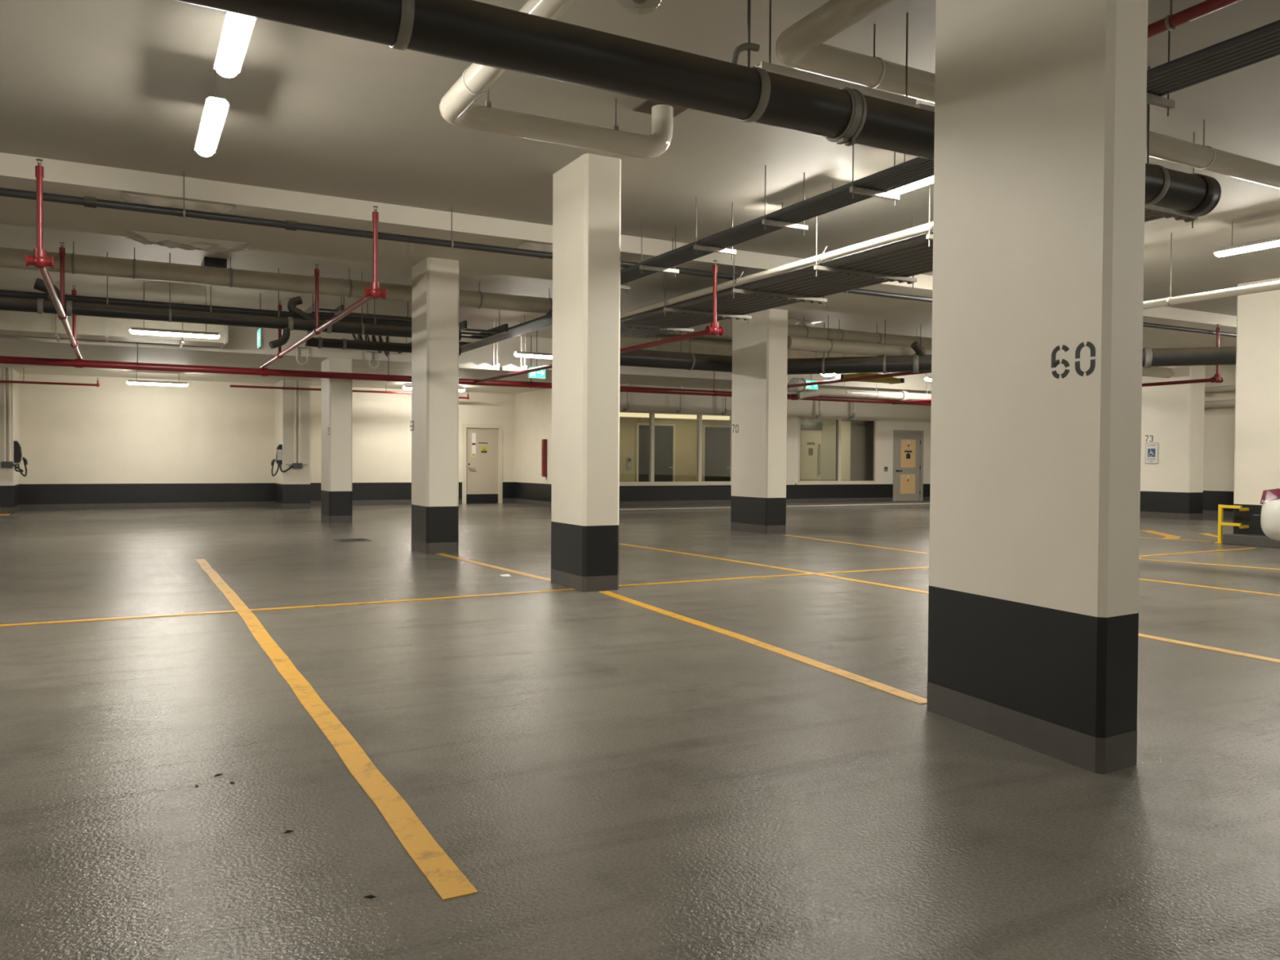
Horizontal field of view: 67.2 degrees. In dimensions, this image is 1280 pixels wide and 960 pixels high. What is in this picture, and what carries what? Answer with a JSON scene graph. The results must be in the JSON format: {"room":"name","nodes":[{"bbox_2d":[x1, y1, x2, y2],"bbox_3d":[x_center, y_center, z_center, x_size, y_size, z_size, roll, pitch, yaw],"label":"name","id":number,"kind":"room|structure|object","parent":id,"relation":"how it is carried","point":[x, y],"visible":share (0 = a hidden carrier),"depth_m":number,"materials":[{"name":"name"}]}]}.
{"room":"parking garage","nodes":[
{"label":"parking garage","id":0,"kind":"room"},
{"bbox_2d":[18,373,515,503],"bbox_3d":[-12.841,-0.878,22.999,21.200,3.150,0.300,0,1,-28],"label":"wall","id":1,"kind":"structure","parent":0,"point":[116,431],"depth_m":23.76,"materials":[{"name":"white paint"}]},
{"bbox_2d":[0,484,19,507],"bbox_3d":[-14.141,0.344,21.329,0.570,0.470,1.455,0,1,-28],"label":"trim","id":2,"kind":"structure","parent":1,"relation":"attached to","point":[9,495],"depth_m":20.79,"materials":[{"name":"black paint"}]},
{"bbox_2d":[0,367,19,485],"bbox_3d":[-14.132,-1.161,21.304,0.560,2.540,1.450,0,1,-28],"label":"trim","id":3,"kind":"structure","parent":1,"relation":"attached to","point":[8,476],"depth_m":20.78,"materials":[{"name":"paint"}]},
{"bbox_2d":[0,367,23,471],"bbox_3d":[-13.627,-1.295,20.771,0.566,2.246,0.258,0,1,-28],"label":"conduit feed","id":4,"kind":"object","parent":3,"relation":"attached to","point":[4,464],"visible":1,"depth_m":20.70,"materials":[{"name":"beige paint"}]},
{"bbox_2d":[13,440,27,476],"bbox_3d":[-13.554,-0.463,21.088,0.240,0.779,0.224,0,1,-28],"label":"charger","id":5,"kind":"object","parent":3,"relation":"attached to","point":[18,457],"visible":0.85,"depth_m":20.98,"materials":[{"name":"black plastic"}]},
{"bbox_2d":[19,481,514,504],"bbox_3d":[-12.864,0.325,22.839,21.000,0.470,0.006,0,1,-28],"label":"baseboard","id":6,"kind":"structure","parent":1,"relation":"attached to","point":[29,494],"depth_m":23.71,"materials":[{"name":"black paint"}]},
{"bbox_2d":[19,497,514,511],"bbox_3d":[-12.866,0.630,22.845,21.000,0.140,0.005,0,1,-28],"label":"trim","id":7,"kind":"structure","parent":1,"relation":"attached to","point":[381,502],"depth_m":23.69,"materials":[{"name":"grey paint"}]},
{"bbox_2d":[274,483,310,503],"bbox_3d":[-8.752,0.326,24.230,0.650,0.470,1.455,0,1,-28],"label":"trim","id":8,"kind":"structure","parent":1,"relation":"attached to","point":[283,493],"depth_m":23.62,"materials":[{"name":"black paint"}]},
{"bbox_2d":[274,379,310,484],"bbox_3d":[-8.744,-1.179,24.205,0.640,2.540,1.450,0,1,-28],"label":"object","id":9,"kind":"structure","parent":1,"relation":"attached to","point":[284,399],"depth_m":23.61,"materials":[{"name":"paint"}]},
{"bbox_2d":[279,380,308,472],"bbox_3d":[-8.470,-1.312,23.506,0.694,2.246,0.241,0,1,-10],"label":"conduit feed","id":10,"kind":"object","parent":9,"relation":"attached to","point":[295,465],"visible":1,"depth_m":23.52,"materials":[{"name":"beige paint"}]},
{"bbox_2d":[462,423,502,503],"bbox_3d":[-4.488,-0.455,27.379,1.180,2.250,0.164,0,1,-28],"label":"door","id":11,"kind":"structure","parent":1,"relation":"in","point":[482,444],"depth_m":27.39,"materials":[{"name":"beige paint"}]},
{"bbox_2d":[0,325,931,394],"bbox_3d":[-5.518,-2.993,22.779,34.500,1.180,7.550,0,1,-28],"label":"ceiling","id":12,"kind":"structure","parent":0,"point":[241,350],"depth_m":19.92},
{"bbox_2d":[0,367,100,386],"bbox_3d":[-14.401,-2.228,19.971,5.590,0.360,0.080,0,1,-28],"label":"pipe","id":13,"kind":"object","parent":12,"relation":"hanging from","point":[97,384],"visible":1,"depth_m":20.84,"materials":[{"name":"metal"}]},
{"bbox_2d":[126,370,187,386],"bbox_3d":[-10.732,-2.257,21.435,1.220,0.308,0.154,0,1,-28],"label":"strip light","id":14,"kind":"object","parent":12,"relation":"hanging from","point":[129,382],"visible":1,"depth_m":21.37,"materials":[{"name":"grey plastic"}]},
{"bbox_2d":[126,381,187,386],"bbox_3d":[-10.733,-2.132,21.438,1.220,0.058,0.136,0,1,-28],"label":"diffuser","id":15,"kind":"object","parent":14,"relation":"attached to","point":[144,383],"depth_m":21.40,"materials":[{"name":"white plastic"}]},
{"bbox_2d":[230,378,411,394],"bbox_3d":[-7.486,-2.310,23.750,4.850,0.246,0.052,0,1,-28],"label":"pipe","id":16,"kind":"object","parent":12,"relation":"hanging from","point":[235,386],"visible":0.67,"depth_m":23.37,"materials":[{"name":"metal"}]},
{"bbox_2d":[515,388,551,484],"bbox_3d":[-2.387,-0.861,25.732,0.200,3.150,4.800,0,1,-28],"label":"wall","id":17,"kind":"structure","parent":0,"point":[533,409],"depth_m":26.55,"materials":[{"name":"white paint"}]},
{"bbox_2d":[514,481,551,502],"bbox_3d":[-2.483,0.339,25.701,0.006,0.470,4.790,0,1,-28],"label":"baseboard","id":18,"kind":"structure","parent":17,"relation":"attached to","point":[525,491],"depth_m":26.54,"materials":[{"name":"black paint"}]},
{"bbox_2d":[0,175,1236,355],"bbox_3d":[-1.775,-3.177,15.827,34.500,0.510,8.230,0,1,-28],"label":"ceiling","id":19,"kind":"structure","parent":0,"point":[98,231],"depth_m":13.16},
{"bbox_2d":[0,301,227,348],"bbox_3d":[-10.943,-2.613,14.612,8.600,0.690,0.840,0,1,-28],"label":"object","id":20,"kind":"object","parent":19,"relation":"hanging from","point":[11,322],"visible":0.71,"depth_m":15.52,"materials":[{"name":"metal"}]},
{"bbox_2d":[129,281,219,338],"bbox_3d":[-6.960,-2.540,14.429,1.220,0.778,0.154,0,1,-28],"label":"strip light","id":21,"kind":"object","parent":19,"relation":"hanging from","point":[140,331],"visible":0.94,"depth_m":14.38,"materials":[{"name":"grey plastic"}]},
{"bbox_2d":[129,329,219,338],"bbox_3d":[-6.963,-2.180,14.436,1.220,0.058,0.136,0,1,-28],"label":"diffuser","id":22,"kind":"object","parent":21,"relation":"attached to","point":[180,333],"depth_m":14.41,"materials":[{"name":"white plastic"}]},
{"bbox_2d":[120,192,235,220],"bbox_3d":[-4.743,-2.776,9.898,1.050,0.104,0.470,0,1,-28],"label":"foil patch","id":23,"kind":"object","parent":19,"relation":"attached to","point":[125,197],"visible":0.6,"depth_m":9.72,"materials":[{"name":"silver metal"}]},
{"bbox_2d":[125,229,252,253],"bbox_3d":[-5.389,-2.808,11.521,1.350,0.107,0.500,0,1,-28],"label":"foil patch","id":24,"kind":"object","parent":19,"relation":"attached to","point":[171,241],"visible":1,"depth_m":11.41,"materials":[{"name":"silver"}]},
{"bbox_2d":[0,252,412,326],"bbox_3d":[-9.572,-2.541,10.694,15.300,0.672,0.104,0,1,-28],"label":"pipe","id":25,"kind":"object","parent":19,"relation":"hanging from","point":[3,293],"visible":0.77,"depth_m":12.66,"materials":[{"name":"grey"}]},
{"bbox_2d":[200,257,226,268],"bbox_3d":[-5.649,-2.826,12.761,0.270,0.128,0.570,0,1,-28],"label":"vent box","id":26,"kind":"object","parent":19,"relation":"attached to","point":[207,261],"visible":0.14,"depth_m":12.52,"materials":[{"name":"black metal"}]},
{"bbox_2d":[0,253,461,348],"bbox_3d":[-9.384,-2.298,10.399,15.350,1.146,0.189,0,1,-28],"label":"pipe","id":27,"kind":"object","parent":19,"relation":"hanging from","point":[40,306],"visible":0.83,"depth_m":12.38,"materials":[{"name":"black metal"}]},
{"bbox_2d":[0,241,552,313],"bbox_3d":[-8.433,-2.676,10.759,17.367,0.391,0.248,0,1,-28],"label":"pipe","id":28,"kind":"object","parent":19,"relation":"hanging from","point":[13,258],"visible":0.69,"depth_m":12.42,"materials":[{"name":"grey"}]},
{"bbox_2d":[289,278,343,333],"bbox_3d":[-5.079,-2.686,14.900,0.410,0.480,2.850,0,1,-28],"label":"ladder","id":29,"kind":"object","parent":19,"relation":"hanging from","point":[310,309],"visible":0.3,"depth_m":13.90,"materials":[{"name":"grey metal"}]},
{"bbox_2d":[343,296,411,356],"bbox_3d":[-4.506,-2.494,15.843,1.102,0.891,1.561,0,1,-28],"label":"cable bundle","id":30,"kind":"object","parent":19,"relation":"hanging from","point":[353,314],"visible":0.39,"depth_m":15.34,"materials":[{"name":"black plastic"}]},
{"bbox_2d":[304,302,461,355],"bbox_3d":[-3.902,-2.440,14.772,2.350,0.952,0.166,0,1,-28],"label":"pipe","id":31,"kind":"object","parent":19,"relation":"hanging from","point":[319,342],"visible":0.66,"depth_m":14.54,"materials":[{"name":"black metal"}]},
{"bbox_2d":[398,309,507,353],"bbox_3d":[-3.307,-2.637,16.565,0.710,0.615,4.000,0,1,-28],"label":"ladder","id":32,"kind":"object","parent":19,"relation":"hanging from","point":[484,334],"visible":0.3,"depth_m":15.45,"materials":[{"name":"metal"}]},
{"bbox_2d":[0,335,931,405],"bbox_3d":[-3.622,-2.449,19.262,33.900,1.095,0.148,0,1,-28],"label":"pipe","id":33,"kind":"object","parent":19,"relation":"hanging from","point":[82,363],"visible":0.82,"depth_m":18.02,"materials":[{"name":"red metal"}]},
{"bbox_2d":[25,158,81,359],"bbox_3d":[-7.258,-2.365,12.178,0.200,0.929,9.028,0,1,-28],"label":"branch","id":34,"kind":"object","parent":33,"relation":"attached to","point":[39,260],"visible":0.98,"depth_m":8.56,"materials":[{"name":"red paint"}]},
{"bbox_2d":[260,205,386,368],"bbox_3d":[-4.755,-2.374,13.582,0.200,0.929,8.928,0,1,-28],"label":"branch","id":35,"kind":"object","parent":33,"relation":"attached to","point":[375,292],"visible":0.95,"depth_m":10.95,"materials":[{"name":"red paint"}]},
{"bbox_2d":[474,260,724,383],"bbox_3d":[-1.198,-2.271,15.478,0.200,0.899,8.968,0,1,-28],"label":"branch","id":36,"kind":"object","parent":33,"relation":"attached to","point":[713,330],"visible":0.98,"depth_m":12.29,"materials":[{"name":"red paint"}]},
{"bbox_2d":[786,371,931,387],"bbox_3d":[4.720,-2.402,18.429,0.200,0.929,9.378,0,1,-28],"label":"branch","id":37,"kind":"object","parent":33,"relation":"attached to","point":[898,374],"visible":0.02,"depth_m":19.15,"materials":[{"name":"red paint"}]},
{"bbox_2d":[893,324,1223,404],"bbox_3d":[8.478,-2.361,21.027,0.200,1.059,8.368,0,1,-28],"label":"branch","id":38,"kind":"object","parent":33,"relation":"attached to","point":[1216,378],"visible":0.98,"depth_m":17.83,"materials":[{"name":"red paint"}]},
{"bbox_2d":[458,320,499,371],"bbox_3d":[-3.111,-2.503,17.764,0.980,0.925,0.320,0,1,-28],"label":"cable tray","id":39,"kind":"object","parent":19,"relation":"hanging from","point":[470,366],"visible":0.82,"depth_m":17.77,"materials":[{"name":"white metal"}]},
{"bbox_2d":[496,321,526,372],"bbox_3d":[-2.416,-2.505,18.138,0.480,0.925,0.320,0,1,-28],"label":"cable tray","id":40,"kind":"object","parent":19,"relation":"hanging from","point":[508,368],"visible":0.63,"depth_m":18.08,"materials":[{"name":"white metal"}]},
{"bbox_2d":[514,314,551,359],"bbox_3d":[-1.690,-2.570,17.381,1.220,0.758,0.154,0,1,-28],"label":"strip light","id":41,"kind":"object","parent":19,"relation":"hanging from","point":[517,353],"visible":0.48,"depth_m":17.19,"materials":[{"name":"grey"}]},
{"bbox_2d":[515,241,552,258],"bbox_3d":[-1.101,-2.791,11.888,0.850,0.100,0.520,0,1,-28],"label":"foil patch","id":42,"kind":"object","parent":19,"relation":"attached to","point":[527,246],"visible":0.26,"depth_m":11.61,"materials":[{"name":"silver"}]},
{"bbox_2d":[620,333,873,358],"bbox_3d":[2.271,-2.721,20.760,7.300,0.530,0.840,0,1,-28],"label":"air duct","id":43,"kind":"object","parent":19,"relation":"hanging from","point":[678,346],"visible":0.23,"depth_m":19.83,"materials":[{"name":"metal"}]},
{"bbox_2d":[796,373,931,400],"bbox_3d":[7.344,-2.474,24.727,8.207,1.105,0.313,0,1,-28],"label":"pipe","id":44,"kind":"object","parent":19,"relation":"hanging from","point":[901,395],"visible":0.68,"depth_m":23.64,"materials":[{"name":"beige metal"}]},
{"bbox_2d":[828,353,904,384],"bbox_3d":[4.918,-2.551,20.854,1.790,0.840,0.390,0,1,-28],"label":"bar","id":45,"kind":"object","parent":19,"relation":"hanging from","point":[891,380],"visible":0.56,"depth_m":20.76,"materials":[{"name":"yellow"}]},
{"bbox_2d":[619,320,1236,374],"bbox_3d":[4.497,-2.418,16.975,11.765,0.969,2.460,0,1,2],"label":"drain pipe","id":46,"kind":"object","parent":19,"relation":"hanging from","point":[1202,356],"visible":0.55,"depth_m":17.23,"materials":[{"name":"black metal"}]},
{"bbox_2d":[787,319,1158,367],"bbox_3d":[7.065,-2.726,19.365,10.580,0.407,0.234,0,1,-28],"label":"pipe","id":47,"kind":"object","parent":19,"relation":"hanging from","point":[793,331],"visible":0.45,"depth_m":17.59,"materials":[{"name":"grey"}]},
{"bbox_2d":[787,315,1173,377],"bbox_3d":[7.207,-2.593,19.104,10.580,0.662,0.244,0,1,-28],"label":"pipe","id":48,"kind":"object","parent":19,"relation":"hanging from","point":[827,345],"visible":0.44,"depth_m":17.25,"materials":[{"name":"grey metal"}]},
{"bbox_2d":[0,502,1279,959],"bbox_3d":[1.153,1.167,10.416,34.500,0.300,35.800,0,1,-28],"label":"floor","id":49,"kind":"structure","parent":0,"point":[611,778],"depth_m":3.93,"materials":[{"name":"grey concrete"}]},
{"bbox_2d":[0,588,575,626],"bbox_3d":[-7.101,1.051,5.545,14.746,0.004,0.130,0,1,-28],"label":"parking line","id":50,"kind":"object","parent":49,"relation":"on","point":[565,589],"visible":1,"depth_m":7.74,"materials":[{"name":"yellow paint"}]},
{"bbox_2d":[195,559,478,900],"bbox_3d":[-2.887,1.050,7.130,0.134,0.003,10.151,0,1,-28],"label":"parking line","id":51,"kind":"object","parent":49,"relation":"on","point":[445,877],"visible":1,"depth_m":3.65,"materials":[{"name":"yellow paint"}]},
{"bbox_2d":[320,357,352,523],"bbox_3d":[-5.934,-0.758,18.831,0.434,3.150,0.895,0,1,-28],"label":"concrete column","id":52,"kind":"structure","parent":49,"relation":"on","point":[336,493],"depth_m":18.47,"materials":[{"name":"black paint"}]},
{"bbox_2d":[409,257,459,553],"bbox_3d":[-2.747,-0.963,12.868,0.434,3.820,0.820,0,1,-28],"label":"concrete column","id":53,"kind":"structure","parent":49,"relation":"on","point":[434,421],"depth_m":12.53,"materials":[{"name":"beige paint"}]},
{"bbox_2d":[435,553,551,582],"bbox_3d":[-1.721,0.986,11.051,0.103,0.003,3.357,0,1,-32],"label":"parking line","id":54,"kind":"object","parent":49,"relation":"on","point":[442,554],"visible":0.89,"depth_m":10.85,"materials":[{"name":"yellow paint"}]},
{"bbox_2d":[551,153,621,591],"bbox_3d":[-0.529,-0.989,9.287,0.384,4.030,0.794,0,1,-28],"label":"concrete column","id":55,"kind":"structure","parent":49,"relation":"on","point":[587,191],"depth_m":8.98,"materials":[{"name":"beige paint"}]},
{"bbox_2d":[730,308,787,533],"bbox_3d":[2.083,-1.006,16.902,0.444,3.820,1.104,0,1,-28],"label":"concrete column","id":56,"kind":"structure","parent":49,"relation":"on","point":[759,346],"depth_m":16.51,"materials":[{"name":"beige concrete"}]},
{"bbox_2d":[600,591,927,704],"bbox_3d":[0.564,1.076,6.886,0.125,0.003,4.466,0,1,-24],"label":"parking line","id":57,"kind":"object","parent":49,"relation":"on","point":[879,686],"visible":0.89,"depth_m":6.04,"materials":[{"name":"yellow paint"}]},
{"bbox_2d":[618,547,1256,586],"bbox_3d":[4.367,1.013,11.654,10.469,0.004,0.213,0,1,-27],"label":"parking line","id":58,"kind":"object","parent":49,"relation":"on","point":[1246,548],"visible":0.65,"depth_m":10.47,"materials":[{"name":"yellow paint"}]},
{"bbox_2d":[618,543,1279,662],"bbox_3d":[2.066,1.031,9.879,0.403,0.003,9.808,0,1,-27],"label":"parking line","id":59,"kind":"object","parent":49,"relation":"on","point":[1216,649],"visible":0.75,"depth_m":9.12,"materials":[{"name":"yellow paint"}]},
{"bbox_2d":[782,534,1279,595],"bbox_3d":[4.495,1.011,11.816,0.233,0.003,9.506,0,1,-27],"label":"parking line","id":60,"kind":"object","parent":49,"relation":"on","point":[782,535],"visible":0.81,"depth_m":10.01,"materials":[{"name":"yellow paint"}]},
{"bbox_2d":[926,0,1147,773],"bbox_3d":[1.716,-0.882,4.264,0.274,4.030,1.117,0,1,-22],"label":"concrete column","id":61,"kind":"structure","parent":49,"relation":"on","point":[1040,141],"depth_m":4.03,"materials":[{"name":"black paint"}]},
{"bbox_2d":[1139,346,1204,519],"bbox_3d":[12.078,-1.036,22.016,0.554,3.820,1.354,0,1,-28],"label":"concrete column","id":62,"kind":"structure","parent":49,"relation":"on","point":[1172,415],"depth_m":21.61,"materials":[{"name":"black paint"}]},
{"bbox_2d":[1145,442,1158,463],"bbox_3d":[11.728,-0.614,22.070,0.018,0.480,0.310,0,1,-28],"label":"parking sign","id":63,"kind":"object","parent":62,"relation":"attached to","point":[1151,448],"visible":1,"depth_m":22.06,"materials":[{"name":"white"}]},
{"bbox_2d":[1214,504,1248,543],"bbox_3d":[9.181,0.685,14.939,0.268,0.600,0.370,0,1,-28],"label":"guard rail","id":64,"kind":"object","parent":49,"relation":"on","point":[1220,523],"visible":0.96,"depth_m":14.98,"materials":[{"name":"yellow metal"}]},
{"bbox_2d":[1222,533,1279,548],"bbox_3d":[9.755,0.919,14.531,1.050,0.155,1.300,0,1,-28],"label":"plinth","id":65,"kind":"object","parent":49,"relation":"on","point":[1248,540],"visible":0.78,"depth_m":14.50,"materials":[{"name":"grey paint"}]},
{"bbox_2d":[1232,277,1279,535],"bbox_3d":[9.738,-1.021,14.656,0.454,4.030,1.114,0,1,-28],"label":"concrete column","id":66,"kind":"structure","parent":49,"relation":"on","point":[1257,397],"depth_m":14.75,"materials":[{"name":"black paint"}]},
{"bbox_2d":[1252,487,1279,541],"bbox_3d":[9.414,0.334,10.405,1.824,1.472,4.576,0,1,-28],"label":"car","id":67,"kind":"object","parent":49,"relation":"on","point":[1269,515],"visible":1,"depth_m":11.83,"materials":[{"name":"white paint"}]},
{"bbox_2d":[1259,488,1279,504],"bbox_3d":[7.860,0.201,11.862,0.229,0.225,0.574,0,1,2],"label":"tail light","id":68,"kind":"object","parent":67,"relation":"attached to","point":[1272,496],"depth_m":11.85,"materials":[{"name":"red plastic"}]},
{"bbox_2d":[0,0,1279,315],"bbox_3d":[4.921,-3.011,3.391,34.500,0.300,20.020,0,1,-28],"label":"ceiling","id":69,"kind":"structure","parent":0,"point":[124,84],"depth_m":8.06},
{"bbox_2d":[194,66,229,156],"bbox_3d":[-3.238,-2.790,7.261,0.154,0.388,1.220,0,1,-28],"label":"strip light","id":70,"kind":"object","parent":69,"relation":"hanging from","point":[215,109],"visible":0.95,"depth_m":7.07,"materials":[{"name":"white plastic"}]},
{"bbox_2d":[195,101,227,156],"bbox_3d":[-3.239,-2.625,7.264,0.136,0.058,1.220,0,1,-28],"label":"diffuser","id":71,"kind":"object","parent":70,"relation":"attached to","point":[214,115],"depth_m":7.12,"materials":[{"name":"white plastic"}]},
{"bbox_2d":[213,11,256,77],"bbox_3d":[-2.370,-2.755,5.650,0.154,0.388,1.220,0,1,-28],"label":"strip light","id":72,"kind":"object","parent":69,"relation":"hanging from","point":[237,29],"visible":0.84,"depth_m":5.69,"materials":[{"name":"white plastic"}]},
{"bbox_2d":[439,0,687,158],"bbox_3d":[1.237,-2.679,3.948,2.022,0.432,7.880,0,1,-28],"label":"pipe","id":73,"kind":"object","parent":69,"relation":"hanging from","point":[456,107],"visible":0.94,"depth_m":7.09,"materials":[{"name":"grey"}]},
{"bbox_2d":[0,170,1236,337],"bbox_3d":[0.278,-2.819,12.016,33.900,0.460,0.098,0,1,-28],"label":"pipe","id":74,"kind":"object","parent":69,"relation":"hanging from","point":[87,202],"visible":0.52,"depth_m":10.15,"materials":[{"name":"grey"}]},
{"bbox_2d":[616,0,663,14],"bbox_3d":[-0.001,-2.827,5.595,0.330,0.212,0.330,0,1,-28],"label":"dome camera","id":75,"kind":"object","parent":69,"relation":"hanging from","point":[633,6],"visible":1,"depth_m":5.57,"materials":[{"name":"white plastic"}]},
{"bbox_2d":[174,0,1221,217],"bbox_3d":[-1.141,-2.417,4.286,12.070,0.998,0.302,0,1,-28],"label":"drain pipe","id":76,"kind":"object","parent":69,"relation":"hanging from","point":[471,31],"visible":0.95,"depth_m":4.79,"materials":[{"name":"black metal"}]},
{"bbox_2d":[755,0,934,111],"bbox_3d":[1.270,-2.634,5.830,1.340,0.590,0.070,0,1,-28],"label":"channel","id":77,"kind":"object","parent":69,"relation":"hanging from","point":[775,68],"visible":0.79,"depth_m":5.75,"materials":[{"name":"grey metal"}]},
{"bbox_2d":[460,19,1279,353],"bbox_3d":[0.407,-2.653,11.124,0.520,0.756,17.300,0,1,-28],"label":"cable tray","id":78,"kind":"object","parent":69,"relation":"hanging from","point":[1262,43],"visible":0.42,"depth_m":8.07,"materials":[{"name":"metal"}]},
{"bbox_2d":[620,132,1197,337],"bbox_3d":[1.857,-2.633,11.996,1.460,0.810,9.540,0,1,-28],"label":"cable tray","id":79,"kind":"object","parent":69,"relation":"hanging from","point":[901,255],"visible":0.52,"depth_m":11.45,"materials":[{"name":"metal"}]},
{"bbox_2d":[888,153,933,194],"bbox_3d":[2.575,-2.772,8.278,0.154,0.388,1.220,0,1,-28],"label":"strip light","id":80,"kind":"object","parent":69,"relation":"hanging from","point":[929,180],"visible":0.1,"depth_m":8.51,"materials":[{"name":"white plastic"}]},
{"bbox_2d":[888,175,933,194],"bbox_3d":[2.574,-2.607,8.281,0.136,0.058,1.220,0,1,-28],"label":"diffuser","id":81,"kind":"object","parent":80,"relation":"attached to","point":[929,180],"depth_m":8.50,"materials":[{"name":"white plastic"}]},
{"bbox_2d":[775,0,1279,188],"bbox_3d":[5.243,-2.734,7.607,9.538,0.405,1.263,0,1,-28],"label":"pipe","id":82,"kind":"object","parent":69,"relation":"hanging from","point":[801,46],"visible":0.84,"depth_m":6.11,"materials":[{"name":"white plastic"}]},
{"bbox_2d":[1147,0,1240,38],"bbox_3d":[3.977,-2.639,3.249,0.082,0.451,6.050,0,1,-28],"label":"pipe","id":83,"kind":"object","parent":69,"relation":"hanging from","point":[1171,21],"visible":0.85,"depth_m":5.16,"materials":[{"name":"metal"}]},
{"bbox_2d":[1142,232,1279,309],"bbox_3d":[8.119,-2.493,8.635,0.114,0.887,11.600,0,1,-28],"label":"pipe","id":84,"kind":"object","parent":69,"relation":"hanging from","point":[1271,286],"visible":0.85,"depth_m":11.26,"materials":[{"name":"metal"}]},
{"bbox_2d":[1213,221,1279,257],"bbox_3d":[7.037,-2.788,10.749,0.154,0.388,1.220,0,1,-28],"label":"strip light","id":85,"kind":"object","parent":69,"relation":"hanging from","point":[1273,242],"visible":1,"depth_m":10.92,"materials":[{"name":"white plastic"}]},
{"bbox_2d":[1214,240,1279,257],"bbox_3d":[7.035,-2.623,10.752,0.136,0.058,1.220,0,1,-28],"label":"diffuser","id":86,"kind":"object","parent":85,"relation":"attached to","point":[1260,244],"depth_m":10.93,"materials":[{"name":"white plastic"}]},
{"bbox_2d":[619,416,844,481],"bbox_3d":[3.234,-0.787,27.739,11.600,2.800,2.600,0,1,-28],"label":"wall","id":87,"kind":"structure","parent":0,"point":[685,429],"depth_m":27.96,"materials":[{"name":"beige paint"}]},
{"bbox_2d":[635,422,675,481],"bbox_3d":[0.458,-0.504,27.443,1.250,2.210,0.100,0,1,-28],"label":"door","id":88,"kind":"structure","parent":87,"relation":"in","point":[664,433],"depth_m":27.48,"materials":[{"name":"grey metal"}]},
{"bbox_2d":[654,413,697,420],"bbox_3d":[1.016,-1.813,27.715,1.387,0.154,0.100,0,1,-28],"label":"light","id":89,"kind":"object","parent":87,"relation":"attached to","point":[670,416],"depth_m":27.69,"materials":[{"name":"beige paint"}]},
{"bbox_2d":[702,424,731,481],"bbox_3d":[2.294,-0.511,28.431,1.020,2.210,0.100,0,1,-28],"label":"door","id":90,"kind":"structure","parent":87,"relation":"in","point":[716,439],"depth_m":28.42,"materials":[{"name":"grey"}]},
{"bbox_2d":[800,421,822,480],"bbox_3d":[5.342,-0.616,30.047,0.900,2.400,0.142,0,1,-28],"label":"door","id":91,"kind":"structure","parent":87,"relation":"in","point":[810,441],"depth_m":30.05,"materials":[{"name":"beige paint"}]},
{"bbox_2d":[840,421,845,480],"bbox_3d":[6.499,-0.645,30.693,0.450,2.450,0.100,0,1,-28],"label":"trim","id":92,"kind":"structure","parent":87,"relation":"attached to","point":[842,443],"depth_m":30.60,"materials":[{"name":"beige paint"}]},
{"bbox_2d":[619,383,931,501],"bbox_3d":[4.294,-0.837,26.718,12.900,3.150,0.200,0,1,-28],"label":"wall","id":93,"kind":"structure","parent":0,"point":[890,417],"depth_m":27.13,"materials":[{"name":"paint"}]},
{"bbox_2d":[619,409,731,485],"bbox_3d":[1.105,-0.804,24.910,5.070,1.890,0.160,0,1,-28],"label":"window","id":94,"kind":"structure","parent":93,"relation":"in","point":[699,482],"depth_m":24.71,"materials":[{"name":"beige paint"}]},
{"bbox_2d":[618,484,929,501],"bbox_3d":[4.335,0.325,26.649,12.900,0.390,0.006,0,1,-28],"label":"baseboard","id":95,"kind":"structure","parent":93,"relation":"attached to","point":[627,493],"depth_m":25.53,"materials":[{"name":"black paint"}]},
{"bbox_2d":[618,500,929,513],"bbox_3d":[4.663,0.703,26.042,12.900,0.100,1.400,0,1,-28],"label":"trim","id":96,"kind":"structure","parent":93,"relation":"attached to","point":[715,509],"depth_m":25.11,"materials":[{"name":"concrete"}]},
{"bbox_2d":[618,497,929,506],"bbox_3d":[4.334,0.580,26.654,12.900,0.120,0.005,0,1,-28],"label":"trim","id":97,"kind":"structure","parent":93,"relation":"attached to","point":[879,499],"depth_m":25.54,"materials":[{"name":"grey paint"}]},
{"bbox_2d":[795,416,877,484],"bbox_3d":[5.582,-0.819,27.321,2.940,1.890,0.160,0,1,-28],"label":"window","id":98,"kind":"structure","parent":93,"relation":"in","point":[860,434],"depth_m":27.67,"materials":[{"name":"beige paint"}]},
{"bbox_2d":[893,430,924,501],"bbox_3d":[7.940,-0.423,28.619,1.180,2.100,0.166,0,1,-28],"label":"door","id":99,"kind":"structure","parent":93,"relation":"in","point":[908,445],"depth_m":28.60,"materials":[{"name":"beige paint"}]},
{"bbox_2d":[1203,364,1235,491],"bbox_3d":[17.361,-1.004,16.371,0.300,4.030,30.400,0,1,-28],"label":"wall","id":100,"kind":"structure","parent":0,"point":[1219,421],"depth_m":22.80,"materials":[{"name":"white paint"}]},
{"bbox_2d":[0,152,1236,327],"bbox_3d":[0.177,-2.948,12.202,33.900,0.210,0.012,0,1,-28],"label":"beam","id":101,"kind":"structure","parent":100,"relation":"attached to","point":[17,166],"depth_m":10.38,"materials":[{"name":"paint"}]},
{"bbox_2d":[1202,490,1233,511],"bbox_3d":[17.216,0.636,16.328,0.006,0.470,30.400,0,1,-28],"label":"baseboard","id":102,"kind":"structure","parent":100,"relation":"attached to","point":[1211,499],"depth_m":22.86,"materials":[{"name":"black paint"}]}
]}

